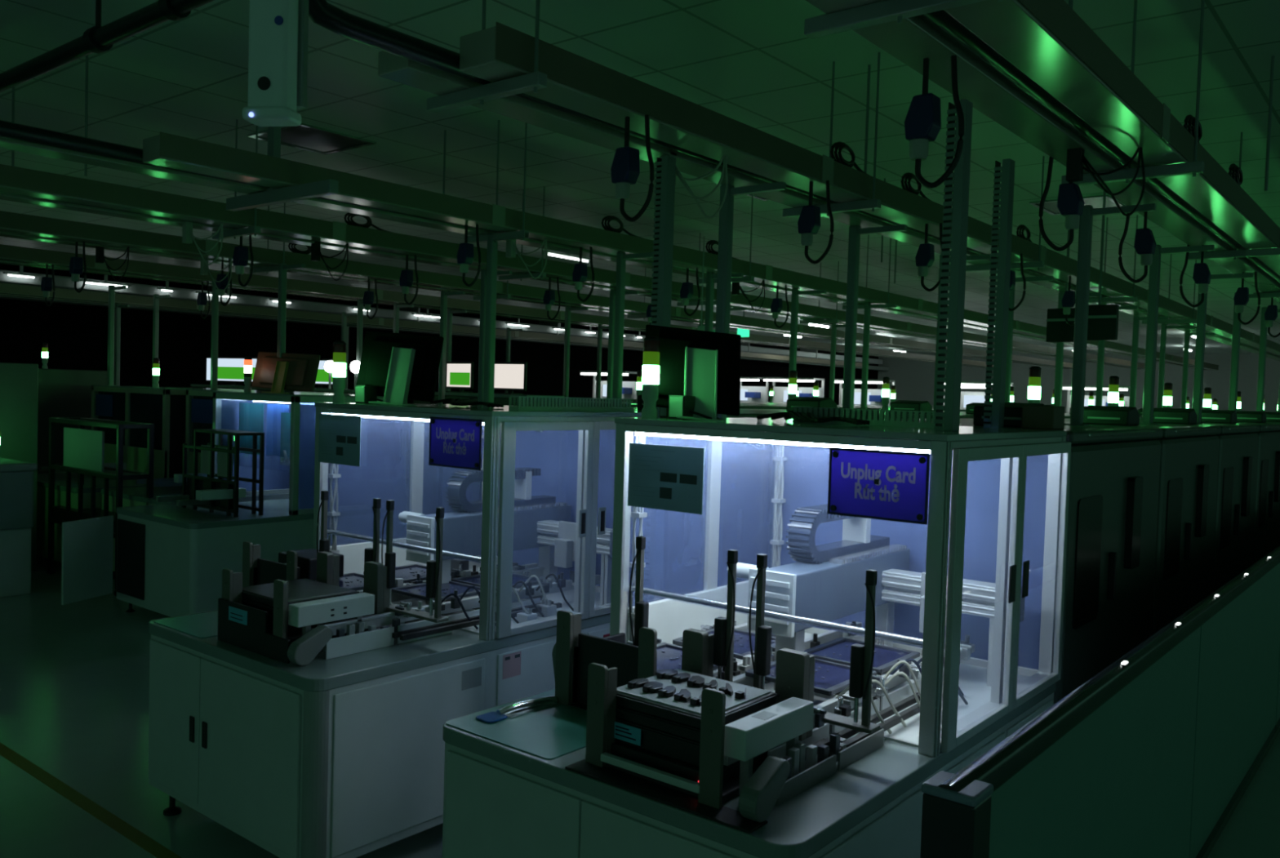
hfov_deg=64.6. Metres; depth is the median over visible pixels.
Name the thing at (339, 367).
tower
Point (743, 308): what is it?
support post
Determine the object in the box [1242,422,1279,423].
machine
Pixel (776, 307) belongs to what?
power socket
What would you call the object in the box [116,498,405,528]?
countertop
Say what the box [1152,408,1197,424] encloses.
box
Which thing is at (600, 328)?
support post
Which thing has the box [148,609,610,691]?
countertop
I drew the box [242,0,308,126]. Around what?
device
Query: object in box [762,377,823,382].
lamp
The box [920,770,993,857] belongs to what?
barrier post
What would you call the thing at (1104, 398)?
workstation
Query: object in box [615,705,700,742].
tray
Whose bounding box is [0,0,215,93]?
pipe
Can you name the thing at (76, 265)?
power socket
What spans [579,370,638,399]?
workstation
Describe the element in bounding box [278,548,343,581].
box
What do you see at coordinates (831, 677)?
pallet
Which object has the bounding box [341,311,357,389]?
support post
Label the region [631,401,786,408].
machine
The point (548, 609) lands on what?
block
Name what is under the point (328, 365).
globe lamp
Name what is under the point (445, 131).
rod
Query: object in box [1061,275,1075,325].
power socket
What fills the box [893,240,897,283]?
rod
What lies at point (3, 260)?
pipe
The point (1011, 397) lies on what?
tower
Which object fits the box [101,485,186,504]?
countertop
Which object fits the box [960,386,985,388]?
lamp
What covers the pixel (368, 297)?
power socket
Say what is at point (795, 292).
support post
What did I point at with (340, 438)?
picture
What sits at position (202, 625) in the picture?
rubber mat
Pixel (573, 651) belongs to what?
fixture
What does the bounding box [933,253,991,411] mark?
support post
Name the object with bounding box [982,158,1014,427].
post
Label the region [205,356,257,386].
monitor
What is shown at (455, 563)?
block
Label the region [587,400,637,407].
machine
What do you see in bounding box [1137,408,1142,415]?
box
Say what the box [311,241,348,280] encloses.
wire bundle
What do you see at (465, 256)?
power socket
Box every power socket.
[40,264,54,306]
[69,241,86,293]
[196,281,210,319]
[215,260,231,306]
[232,235,253,287]
[363,279,377,319]
[399,254,418,305]
[457,224,480,287]
[543,276,560,319]
[572,246,594,302]
[610,115,653,222]
[646,293,652,324]
[680,267,700,315]
[770,285,789,328]
[797,180,834,264]
[915,222,942,291]
[1008,253,1026,311]
[1038,156,1084,251]
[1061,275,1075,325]
[1118,211,1156,283]
[1179,244,1211,307]
[1233,271,1260,324]
[1264,297,1279,337]
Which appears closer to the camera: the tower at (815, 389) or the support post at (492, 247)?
the support post at (492, 247)
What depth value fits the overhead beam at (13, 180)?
6.80 m
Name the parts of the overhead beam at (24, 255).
joint plate, joint plate, joint plate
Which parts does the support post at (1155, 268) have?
arm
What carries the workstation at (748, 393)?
on the floor
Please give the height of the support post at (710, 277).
2.760 m
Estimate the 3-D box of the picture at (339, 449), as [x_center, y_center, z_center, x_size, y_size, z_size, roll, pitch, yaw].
[-1.371,0.101,4.619,0.051,0.038,0.001,3,3,39]
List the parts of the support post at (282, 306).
arm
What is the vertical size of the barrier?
1.058 m
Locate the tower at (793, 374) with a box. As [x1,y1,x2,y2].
[788,370,797,399]
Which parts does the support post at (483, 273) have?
arm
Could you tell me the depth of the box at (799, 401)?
6.45 m
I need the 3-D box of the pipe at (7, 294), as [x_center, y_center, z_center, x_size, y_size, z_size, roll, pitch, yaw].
[-2.419,-1.728,18.677,0.066,0.066,28.000,3,3,39]
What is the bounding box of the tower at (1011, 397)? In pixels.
[1009,386,1013,402]
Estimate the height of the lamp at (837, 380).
0.080 m
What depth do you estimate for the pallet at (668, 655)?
3.39 m
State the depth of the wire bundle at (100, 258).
7.44 m
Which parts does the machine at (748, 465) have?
lid, handle, control panel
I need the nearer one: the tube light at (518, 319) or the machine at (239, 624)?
the machine at (239, 624)
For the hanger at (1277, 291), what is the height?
0.750 m
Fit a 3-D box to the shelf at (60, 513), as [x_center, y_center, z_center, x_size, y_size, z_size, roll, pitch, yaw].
[-4.720,0.786,8.822,1.350,0.120,0.250,3,3,39]
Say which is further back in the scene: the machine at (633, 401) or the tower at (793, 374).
the machine at (633, 401)
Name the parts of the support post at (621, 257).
arm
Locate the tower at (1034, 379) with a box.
[1027,366,1041,403]
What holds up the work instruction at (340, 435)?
attached to the machine at (340, 757)
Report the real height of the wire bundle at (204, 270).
0.273 m
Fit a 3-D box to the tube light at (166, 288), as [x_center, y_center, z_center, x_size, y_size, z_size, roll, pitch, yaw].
[-7.148,-2.244,15.298,0.060,0.330,0.260,3,3,39]
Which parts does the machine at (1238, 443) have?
lid, handle, control panel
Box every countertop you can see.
[37,472,146,493]
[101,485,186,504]
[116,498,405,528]
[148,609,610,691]
[442,681,1056,857]
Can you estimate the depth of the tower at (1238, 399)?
9.88 m
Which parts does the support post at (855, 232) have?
arm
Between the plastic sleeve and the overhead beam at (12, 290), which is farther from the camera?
the overhead beam at (12, 290)
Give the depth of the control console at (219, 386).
12.57 m
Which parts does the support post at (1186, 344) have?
arm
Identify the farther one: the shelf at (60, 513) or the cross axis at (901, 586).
the shelf at (60, 513)
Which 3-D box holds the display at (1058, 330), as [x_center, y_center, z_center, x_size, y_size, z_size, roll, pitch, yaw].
[3.316,-1.251,7.852,0.260,1.150,0.065,3,3,39]
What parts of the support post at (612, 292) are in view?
arm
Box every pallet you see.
[338,572,364,591]
[363,564,451,582]
[391,580,479,600]
[451,571,542,589]
[656,642,722,671]
[672,627,775,659]
[745,657,875,695]
[804,637,919,673]
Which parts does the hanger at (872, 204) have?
threaded rod, threaded rod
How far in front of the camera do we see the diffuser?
8.20 m
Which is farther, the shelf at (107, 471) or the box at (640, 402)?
the shelf at (107, 471)
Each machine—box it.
[0,457,37,597]
[36,385,244,562]
[61,391,407,617]
[101,388,355,578]
[147,402,648,857]
[217,499,452,666]
[442,417,1071,857]
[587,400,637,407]
[587,406,784,599]
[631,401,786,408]
[632,400,773,404]
[739,402,786,404]
[739,404,867,408]
[739,408,925,418]
[740,401,786,404]
[836,405,889,409]
[866,406,965,411]
[889,418,1163,704]
[896,413,973,418]
[960,411,1070,418]
[960,418,1221,635]
[1064,418,1260,593]
[1139,418,1279,564]
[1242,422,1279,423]
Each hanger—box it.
[212,119,260,239]
[249,203,287,273]
[426,0,546,113]
[467,120,528,243]
[498,186,546,280]
[626,267,648,319]
[677,232,716,306]
[697,194,754,284]
[782,52,880,217]
[800,261,839,324]
[842,235,891,309]
[965,155,1044,271]
[1061,0,1204,185]
[1088,214,1137,304]
[1142,253,1196,324]
[1188,132,1279,260]
[1253,291,1279,293]
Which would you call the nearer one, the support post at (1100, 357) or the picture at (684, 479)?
the picture at (684, 479)
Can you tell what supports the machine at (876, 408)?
on the floor
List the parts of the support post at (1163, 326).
arm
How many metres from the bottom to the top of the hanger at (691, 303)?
0.750 m
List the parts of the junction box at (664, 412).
plate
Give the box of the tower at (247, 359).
[244,355,252,392]
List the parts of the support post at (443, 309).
arm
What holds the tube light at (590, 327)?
hanging from the ceiling
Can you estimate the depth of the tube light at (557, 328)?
21.95 m
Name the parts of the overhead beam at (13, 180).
joint plate, cable coil, joint plate, joint plate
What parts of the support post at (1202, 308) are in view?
arm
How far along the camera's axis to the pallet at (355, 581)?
4.52 m
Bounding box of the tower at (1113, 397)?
[1107,376,1119,406]
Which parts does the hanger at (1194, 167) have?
threaded rod, threaded rod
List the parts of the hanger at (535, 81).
threaded rod, threaded rod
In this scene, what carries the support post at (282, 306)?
on the machine at (171, 558)
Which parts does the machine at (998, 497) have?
door, door, white sill, enclosure frame, roof panel, panel, panel, enclosure door, handle, handle, panel, enclosure door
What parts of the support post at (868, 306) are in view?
arm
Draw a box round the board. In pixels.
[63,426,104,471]
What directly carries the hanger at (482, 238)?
hanging from the ceiling
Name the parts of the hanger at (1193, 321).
threaded rod, threaded rod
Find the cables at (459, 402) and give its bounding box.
[430,398,503,407]
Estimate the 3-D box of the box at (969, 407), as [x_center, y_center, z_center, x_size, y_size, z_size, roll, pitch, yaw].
[3.022,-0.179,8.887,0.240,0.099,0.245,3,3,39]
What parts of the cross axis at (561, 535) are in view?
rail, leg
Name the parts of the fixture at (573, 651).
plate, guide post, cylinder rod, guide post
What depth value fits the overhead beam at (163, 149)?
5.77 m
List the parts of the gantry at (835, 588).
motor, plate, leg, leg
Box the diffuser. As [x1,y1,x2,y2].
[1036,197,1116,213]
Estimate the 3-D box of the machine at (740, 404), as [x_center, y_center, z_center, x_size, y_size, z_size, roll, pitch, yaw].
[1.735,0.587,11.704,1.240,1.710,1.480,3,3,39]
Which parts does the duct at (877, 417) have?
lid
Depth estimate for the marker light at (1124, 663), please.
2.94 m
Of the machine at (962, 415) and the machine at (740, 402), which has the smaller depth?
the machine at (962, 415)
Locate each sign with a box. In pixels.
[428,416,482,470]
[827,447,929,524]
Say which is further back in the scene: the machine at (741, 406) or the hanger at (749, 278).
the machine at (741, 406)
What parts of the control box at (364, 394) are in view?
plate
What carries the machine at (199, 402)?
on the floor
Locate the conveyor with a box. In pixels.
[311,555,600,640]
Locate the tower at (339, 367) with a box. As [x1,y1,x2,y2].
[332,340,346,403]
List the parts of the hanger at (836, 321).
threaded rod, threaded rod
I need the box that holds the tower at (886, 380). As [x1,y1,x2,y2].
[881,377,889,409]
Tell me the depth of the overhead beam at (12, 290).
15.11 m
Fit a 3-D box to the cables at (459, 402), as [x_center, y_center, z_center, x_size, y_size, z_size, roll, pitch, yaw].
[-0.814,-0.125,4.773,0.239,0.034,0.381,1,2,-31]
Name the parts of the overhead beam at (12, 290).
joint plate, joint plate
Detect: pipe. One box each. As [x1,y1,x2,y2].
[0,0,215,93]
[0,120,1207,369]
[0,191,1143,369]
[0,231,1070,368]
[3,260,984,367]
[7,293,838,365]
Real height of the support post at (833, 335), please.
2.760 m
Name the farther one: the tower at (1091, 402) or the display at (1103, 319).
the tower at (1091, 402)
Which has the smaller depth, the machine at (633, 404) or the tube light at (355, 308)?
the machine at (633, 404)
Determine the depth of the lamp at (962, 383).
18.37 m
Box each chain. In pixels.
[445,466,555,512]
[786,503,889,564]
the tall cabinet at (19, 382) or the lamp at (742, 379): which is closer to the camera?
the tall cabinet at (19, 382)
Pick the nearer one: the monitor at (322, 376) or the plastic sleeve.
the plastic sleeve
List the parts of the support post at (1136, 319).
arm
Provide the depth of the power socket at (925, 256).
5.44 m
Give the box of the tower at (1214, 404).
[1212,398,1217,409]
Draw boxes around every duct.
[508,395,634,411]
[792,406,943,427]
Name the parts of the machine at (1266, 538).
lid, handle, control panel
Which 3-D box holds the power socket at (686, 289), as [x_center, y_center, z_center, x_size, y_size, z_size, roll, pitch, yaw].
[0.381,-1.037,7.662,0.154,0.365,0.064,3,3,39]
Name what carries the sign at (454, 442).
hanging from the machine at (340, 757)
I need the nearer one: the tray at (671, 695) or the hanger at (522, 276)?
the tray at (671, 695)
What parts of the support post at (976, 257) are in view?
arm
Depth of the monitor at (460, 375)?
10.50 m
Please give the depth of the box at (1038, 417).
3.89 m
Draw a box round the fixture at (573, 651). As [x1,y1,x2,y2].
[551,536,737,710]
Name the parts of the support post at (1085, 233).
arm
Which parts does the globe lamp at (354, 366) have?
globe, stem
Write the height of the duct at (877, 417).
0.056 m
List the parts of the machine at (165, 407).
conveyor rail, conveyor rail, sign plate, motor, enclosure frame, roof panel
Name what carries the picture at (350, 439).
attached to the work instruction at (340, 435)
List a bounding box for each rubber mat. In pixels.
[154,610,217,638]
[445,688,586,759]
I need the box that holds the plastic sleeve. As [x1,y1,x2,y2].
[475,696,557,723]
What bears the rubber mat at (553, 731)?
on the machine at (998, 497)
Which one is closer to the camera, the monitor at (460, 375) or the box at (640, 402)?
the box at (640, 402)
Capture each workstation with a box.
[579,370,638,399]
[740,377,768,402]
[762,377,824,402]
[834,378,895,405]
[943,386,985,405]
[944,381,1013,408]
[1062,385,1129,413]
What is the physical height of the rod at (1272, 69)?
0.620 m
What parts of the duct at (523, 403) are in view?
lid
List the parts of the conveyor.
rail, rail, rail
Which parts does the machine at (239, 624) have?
leg, plate, motor, leg, guide post, cylinder rod, post, cylinder rod, guide post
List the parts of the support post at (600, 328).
arm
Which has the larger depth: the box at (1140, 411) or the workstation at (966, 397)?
the workstation at (966, 397)
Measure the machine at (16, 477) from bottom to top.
1.080 m
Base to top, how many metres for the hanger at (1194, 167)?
0.750 m
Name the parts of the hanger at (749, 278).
threaded rod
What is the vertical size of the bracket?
0.760 m
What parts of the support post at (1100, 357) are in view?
arm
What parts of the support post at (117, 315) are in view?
arm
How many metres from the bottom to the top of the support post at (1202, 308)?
1.050 m
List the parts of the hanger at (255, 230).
threaded rod, threaded rod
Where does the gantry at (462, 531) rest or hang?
on the machine at (340, 757)
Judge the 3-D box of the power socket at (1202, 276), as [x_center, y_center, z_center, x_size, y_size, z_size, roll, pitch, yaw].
[3.224,-0.887,5.874,0.154,0.365,0.064,3,3,39]
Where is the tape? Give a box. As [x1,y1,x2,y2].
[0,742,182,857]
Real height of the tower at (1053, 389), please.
0.290 m
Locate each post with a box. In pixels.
[104,284,126,385]
[114,303,129,385]
[151,293,170,386]
[207,280,233,389]
[276,263,305,392]
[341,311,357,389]
[345,323,356,389]
[355,299,376,375]
[393,303,413,333]
[435,290,465,507]
[444,309,466,391]
[475,270,511,501]
[480,232,528,500]
[505,327,523,393]
[562,306,588,397]
[595,325,608,398]
[606,289,639,402]
[612,251,653,406]
[643,155,675,602]
[704,272,743,331]
[715,182,786,586]
[730,306,746,311]
[787,288,826,399]
[829,323,845,400]
[842,224,906,408]
[860,302,896,408]
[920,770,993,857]
[933,98,973,431]
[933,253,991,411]
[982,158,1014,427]
[1004,275,1053,402]
[1053,292,1098,406]
[1064,203,1155,426]
[1095,306,1138,405]
[1128,315,1168,407]
[1139,244,1214,424]
[1156,324,1194,408]
[1181,331,1215,408]
[1192,272,1253,423]
[1228,292,1279,422]
[1256,306,1279,411]
[1277,376,1279,412]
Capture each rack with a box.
[46,417,154,595]
[182,428,264,517]
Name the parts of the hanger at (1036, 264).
threaded rod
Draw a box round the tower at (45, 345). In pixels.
[41,342,48,368]
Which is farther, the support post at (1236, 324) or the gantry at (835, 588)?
the support post at (1236, 324)
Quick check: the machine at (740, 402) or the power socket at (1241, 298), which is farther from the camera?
the machine at (740, 402)
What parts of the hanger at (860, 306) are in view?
threaded rod, threaded rod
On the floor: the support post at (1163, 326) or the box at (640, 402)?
the support post at (1163, 326)
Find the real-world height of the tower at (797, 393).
0.290 m
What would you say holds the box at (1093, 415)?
on the machine at (1189, 455)
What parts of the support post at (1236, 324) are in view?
arm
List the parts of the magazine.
guide post, guide post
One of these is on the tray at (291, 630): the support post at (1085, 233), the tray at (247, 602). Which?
the tray at (247, 602)
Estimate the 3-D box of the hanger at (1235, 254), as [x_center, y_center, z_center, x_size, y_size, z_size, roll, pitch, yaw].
[3.553,-1.378,5.988,0.520,0.750,0.040,3,3,39]
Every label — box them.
[462,666,481,690]
[502,651,520,679]
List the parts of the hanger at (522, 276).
threaded rod, threaded rod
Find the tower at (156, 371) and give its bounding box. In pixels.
[152,357,159,387]
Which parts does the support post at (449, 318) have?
arm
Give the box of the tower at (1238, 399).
[1236,391,1241,410]
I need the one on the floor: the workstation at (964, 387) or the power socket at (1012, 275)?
the workstation at (964, 387)
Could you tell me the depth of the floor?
4.89 m
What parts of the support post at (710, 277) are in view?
arm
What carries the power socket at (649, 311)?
hanging from the overhead beam at (13, 180)
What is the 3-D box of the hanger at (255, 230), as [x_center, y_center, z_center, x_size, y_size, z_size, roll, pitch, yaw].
[-2.552,-1.580,6.404,0.520,0.750,0.040,3,3,39]
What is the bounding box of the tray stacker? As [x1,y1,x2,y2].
[564,553,884,833]
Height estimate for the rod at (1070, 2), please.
0.620 m
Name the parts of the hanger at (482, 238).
threaded rod, threaded rod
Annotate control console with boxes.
[191,384,355,393]
[413,391,564,514]
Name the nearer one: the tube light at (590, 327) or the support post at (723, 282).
the support post at (723, 282)
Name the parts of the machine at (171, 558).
open door, motor, conveyor rail, conveyor rail, roof panel, enclosure frame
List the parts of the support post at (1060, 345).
arm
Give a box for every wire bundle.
[95,246,128,281]
[182,221,222,265]
[200,259,231,292]
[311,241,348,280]
[505,239,547,279]
[660,152,728,218]
[731,280,764,311]
[1066,147,1145,216]
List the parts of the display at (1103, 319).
hanger rod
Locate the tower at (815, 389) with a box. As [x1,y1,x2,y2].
[813,381,818,397]
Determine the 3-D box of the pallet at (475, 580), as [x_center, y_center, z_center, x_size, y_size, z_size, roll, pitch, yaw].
[-0.650,0.697,4.653,0.308,0.014,0.312,3,3,39]
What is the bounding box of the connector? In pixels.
[904,55,964,188]
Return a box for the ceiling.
[0,0,1279,353]
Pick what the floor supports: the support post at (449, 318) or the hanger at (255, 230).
the support post at (449, 318)
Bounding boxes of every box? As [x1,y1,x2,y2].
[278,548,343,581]
[355,385,382,404]
[637,394,643,410]
[659,407,668,417]
[667,395,719,419]
[786,396,836,412]
[889,400,932,413]
[965,402,982,413]
[973,402,1044,427]
[1021,404,1065,429]
[1083,405,1139,425]
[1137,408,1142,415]
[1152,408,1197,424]
[1200,409,1236,423]
[1236,410,1266,422]
[1265,411,1279,422]
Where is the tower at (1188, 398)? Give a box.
[1186,396,1189,408]
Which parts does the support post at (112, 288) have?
arm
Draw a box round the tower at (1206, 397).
[1203,387,1211,409]
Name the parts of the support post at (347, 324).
arm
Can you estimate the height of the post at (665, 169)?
2.740 m
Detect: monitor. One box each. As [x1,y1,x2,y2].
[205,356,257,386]
[251,351,320,393]
[314,359,333,388]
[355,330,444,405]
[445,361,473,392]
[493,361,527,395]
[645,324,741,421]
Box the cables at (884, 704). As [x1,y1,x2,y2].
[626,621,974,765]
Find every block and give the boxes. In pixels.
[450,558,469,571]
[515,607,537,622]
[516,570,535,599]
[536,598,556,617]
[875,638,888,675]
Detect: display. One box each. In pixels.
[1045,230,1075,342]
[1087,191,1119,340]
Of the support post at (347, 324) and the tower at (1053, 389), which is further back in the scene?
the support post at (347, 324)
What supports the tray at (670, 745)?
on the tray stacker
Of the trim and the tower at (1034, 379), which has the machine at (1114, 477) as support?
the tower at (1034, 379)
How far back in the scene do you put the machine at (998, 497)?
3.00 m
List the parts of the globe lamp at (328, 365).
globe, stem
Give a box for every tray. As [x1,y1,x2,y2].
[241,577,359,607]
[241,598,288,618]
[267,614,353,635]
[508,405,633,411]
[613,717,699,766]
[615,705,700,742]
[616,668,779,728]
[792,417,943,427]
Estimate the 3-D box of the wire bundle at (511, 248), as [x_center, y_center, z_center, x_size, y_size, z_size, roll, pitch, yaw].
[-0.723,-1.085,6.416,0.275,0.273,0.075,2,2,13]
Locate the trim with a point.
(870, 367)
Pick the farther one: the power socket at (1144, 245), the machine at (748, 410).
the machine at (748, 410)
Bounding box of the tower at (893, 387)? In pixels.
[890,385,895,402]
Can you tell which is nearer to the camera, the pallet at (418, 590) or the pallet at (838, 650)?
the pallet at (838, 650)
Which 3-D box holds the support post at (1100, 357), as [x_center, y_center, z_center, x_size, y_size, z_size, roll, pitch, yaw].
[4.390,0.223,9.433,0.345,2.760,0.090,3,3,39]
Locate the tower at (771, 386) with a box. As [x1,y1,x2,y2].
[769,385,773,402]
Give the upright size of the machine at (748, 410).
1.710 m
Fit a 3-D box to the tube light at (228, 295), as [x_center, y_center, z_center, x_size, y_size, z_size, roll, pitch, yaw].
[-6.638,-2.251,15.927,0.060,0.330,0.700,3,3,39]
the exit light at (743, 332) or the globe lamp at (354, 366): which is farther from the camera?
the exit light at (743, 332)
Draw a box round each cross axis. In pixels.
[536,520,613,604]
[881,568,1025,686]
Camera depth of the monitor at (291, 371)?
8.08 m
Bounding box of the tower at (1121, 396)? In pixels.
[1119,394,1124,406]
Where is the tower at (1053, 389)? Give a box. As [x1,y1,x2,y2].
[1052,389,1054,405]
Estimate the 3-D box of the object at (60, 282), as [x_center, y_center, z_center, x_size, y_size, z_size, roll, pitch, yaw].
[-3.900,-2.241,19.873,0.590,0.460,38.000,3,3,39]
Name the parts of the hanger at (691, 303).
threaded rod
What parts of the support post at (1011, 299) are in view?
arm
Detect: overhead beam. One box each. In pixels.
[0,131,1218,370]
[0,164,1145,369]
[0,210,1072,368]
[0,244,993,368]
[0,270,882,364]
[0,283,862,367]
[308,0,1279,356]
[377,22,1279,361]
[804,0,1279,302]
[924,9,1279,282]
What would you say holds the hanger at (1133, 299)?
hanging from the ceiling
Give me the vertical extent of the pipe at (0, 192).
0.066 m
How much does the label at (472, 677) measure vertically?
0.075 m
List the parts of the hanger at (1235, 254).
threaded rod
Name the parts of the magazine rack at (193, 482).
olive panel, panel, olive panel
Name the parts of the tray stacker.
plate, plate, leg, guide post, cylinder rod, motor, leg, post, cylinder rod, guide post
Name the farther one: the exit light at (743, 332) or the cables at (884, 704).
the exit light at (743, 332)
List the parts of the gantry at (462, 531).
motor, plate, leg, leg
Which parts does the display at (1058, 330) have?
hanger rod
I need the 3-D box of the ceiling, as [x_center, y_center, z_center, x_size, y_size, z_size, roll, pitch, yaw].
[5.525,-1.986,12.880,26.200,0.100,41.000,3,3,39]
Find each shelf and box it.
[52,505,115,532]
[104,468,135,475]
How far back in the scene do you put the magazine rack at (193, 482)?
7.63 m
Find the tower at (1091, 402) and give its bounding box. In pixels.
[1088,391,1093,405]
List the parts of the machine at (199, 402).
conveyor rail, conveyor rail, motor, enclosure frame, sign plate, roof panel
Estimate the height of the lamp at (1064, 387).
0.080 m
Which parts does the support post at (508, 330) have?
arm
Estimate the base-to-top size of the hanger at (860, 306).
0.750 m
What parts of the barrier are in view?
panel, post, panel, foot rail, post, panel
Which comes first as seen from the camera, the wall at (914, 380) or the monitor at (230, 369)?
the monitor at (230, 369)
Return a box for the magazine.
[241,490,381,586]
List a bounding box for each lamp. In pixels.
[324,360,333,389]
[350,360,359,390]
[579,370,636,375]
[740,377,768,381]
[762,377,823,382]
[834,378,894,383]
[944,381,1013,386]
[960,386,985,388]
[1062,385,1129,391]
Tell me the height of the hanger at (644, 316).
0.750 m
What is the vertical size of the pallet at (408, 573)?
0.014 m
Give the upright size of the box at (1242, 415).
0.099 m
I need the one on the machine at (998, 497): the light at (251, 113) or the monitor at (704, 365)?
the monitor at (704, 365)
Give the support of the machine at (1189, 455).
on the floor
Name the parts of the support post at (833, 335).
arm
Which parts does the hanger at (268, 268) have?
threaded rod, threaded rod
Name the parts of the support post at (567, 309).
arm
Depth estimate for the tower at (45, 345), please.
11.28 m
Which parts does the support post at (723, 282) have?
arm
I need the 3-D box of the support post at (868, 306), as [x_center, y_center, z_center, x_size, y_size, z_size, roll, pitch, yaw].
[2.308,0.140,9.974,0.345,2.760,0.090,3,3,39]
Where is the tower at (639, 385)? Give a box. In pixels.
[635,370,642,403]
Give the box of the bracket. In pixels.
[226,126,338,211]
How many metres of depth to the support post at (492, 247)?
6.26 m
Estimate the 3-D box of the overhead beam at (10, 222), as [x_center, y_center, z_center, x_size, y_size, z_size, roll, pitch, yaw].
[2.205,-1.531,14.931,0.408,0.234,28.000,3,3,39]
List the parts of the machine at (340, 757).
door, handle, handle, door, corner trim, white sill, panel, enclosure frame, roof panel, panel, enclosure door, handle, panel, handle, enclosure door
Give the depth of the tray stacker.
2.63 m
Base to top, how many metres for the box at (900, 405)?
0.099 m
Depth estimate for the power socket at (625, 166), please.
3.51 m
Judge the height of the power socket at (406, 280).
0.365 m
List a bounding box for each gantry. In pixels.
[398,502,571,583]
[727,543,910,689]
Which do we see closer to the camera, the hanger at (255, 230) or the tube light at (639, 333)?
the hanger at (255, 230)
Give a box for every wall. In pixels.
[0,263,878,478]
[877,353,1279,413]
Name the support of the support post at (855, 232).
on the floor
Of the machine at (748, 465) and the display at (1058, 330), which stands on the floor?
the machine at (748, 465)
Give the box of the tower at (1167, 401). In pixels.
[1162,382,1173,408]
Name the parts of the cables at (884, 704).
rail, rail, rail, rail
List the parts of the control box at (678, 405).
plate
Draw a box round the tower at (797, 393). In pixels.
[795,383,798,397]
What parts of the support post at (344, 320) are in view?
arm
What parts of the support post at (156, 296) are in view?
arm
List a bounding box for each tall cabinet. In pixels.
[0,362,38,571]
[37,368,107,474]
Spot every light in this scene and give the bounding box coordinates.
[3,265,39,278]
[79,274,131,287]
[157,280,176,292]
[195,291,239,297]
[247,123,377,155]
[248,111,253,117]
[269,298,294,303]
[351,306,373,311]
[411,308,439,318]
[505,318,531,327]
[544,250,590,262]
[551,323,564,330]
[582,326,597,333]
[635,331,644,337]
[641,336,660,418]
[737,311,749,337]
[745,194,768,200]
[808,323,831,328]
[892,348,906,352]
[1029,195,1124,215]
[1120,660,1128,666]
[1174,622,1182,626]
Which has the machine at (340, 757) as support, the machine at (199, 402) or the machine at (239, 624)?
the machine at (239, 624)
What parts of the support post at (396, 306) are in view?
arm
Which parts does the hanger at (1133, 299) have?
threaded rod, threaded rod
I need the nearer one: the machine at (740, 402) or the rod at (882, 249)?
the rod at (882, 249)
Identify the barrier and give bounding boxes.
[937,545,1279,857]
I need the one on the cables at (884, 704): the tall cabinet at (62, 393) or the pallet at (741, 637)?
the pallet at (741, 637)
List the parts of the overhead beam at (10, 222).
joint plate, cable coil, joint plate, joint plate, joint plate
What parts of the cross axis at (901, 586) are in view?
rail, leg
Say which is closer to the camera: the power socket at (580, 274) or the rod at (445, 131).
the rod at (445, 131)
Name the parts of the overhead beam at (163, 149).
joint plate, cable coil, cable coil, joint plate, joint plate, joint plate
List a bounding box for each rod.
[11,86,14,166]
[84,55,88,176]
[442,129,446,194]
[697,235,705,330]
[863,64,871,173]
[880,177,885,262]
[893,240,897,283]
[1068,0,1073,8]
[1264,55,1275,191]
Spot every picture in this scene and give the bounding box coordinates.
[336,435,346,443]
[336,446,342,455]
[346,435,356,444]
[659,487,671,499]
[660,471,676,482]
[679,474,697,484]
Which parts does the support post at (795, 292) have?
arm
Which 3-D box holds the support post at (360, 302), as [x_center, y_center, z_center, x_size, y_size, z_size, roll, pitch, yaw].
[-3.099,-0.076,11.393,0.345,2.760,0.090,3,3,39]
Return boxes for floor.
[0,477,1279,857]
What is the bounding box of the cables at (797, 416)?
[756,412,870,424]
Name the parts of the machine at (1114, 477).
lid, handle, control panel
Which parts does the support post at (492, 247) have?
arm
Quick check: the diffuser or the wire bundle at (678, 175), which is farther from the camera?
the diffuser
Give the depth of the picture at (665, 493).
3.44 m
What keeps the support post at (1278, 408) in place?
on the machine
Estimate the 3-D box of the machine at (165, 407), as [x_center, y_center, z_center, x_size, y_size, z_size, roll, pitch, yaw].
[-5.043,0.432,10.187,1.610,1.712,1.830,3,3,39]
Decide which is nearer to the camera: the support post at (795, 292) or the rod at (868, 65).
the rod at (868, 65)
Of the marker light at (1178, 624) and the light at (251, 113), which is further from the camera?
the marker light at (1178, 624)
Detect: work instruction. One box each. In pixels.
[318,413,361,466]
[627,443,704,514]
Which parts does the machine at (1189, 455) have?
lid, handle, control panel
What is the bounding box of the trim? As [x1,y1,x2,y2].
[0,295,888,370]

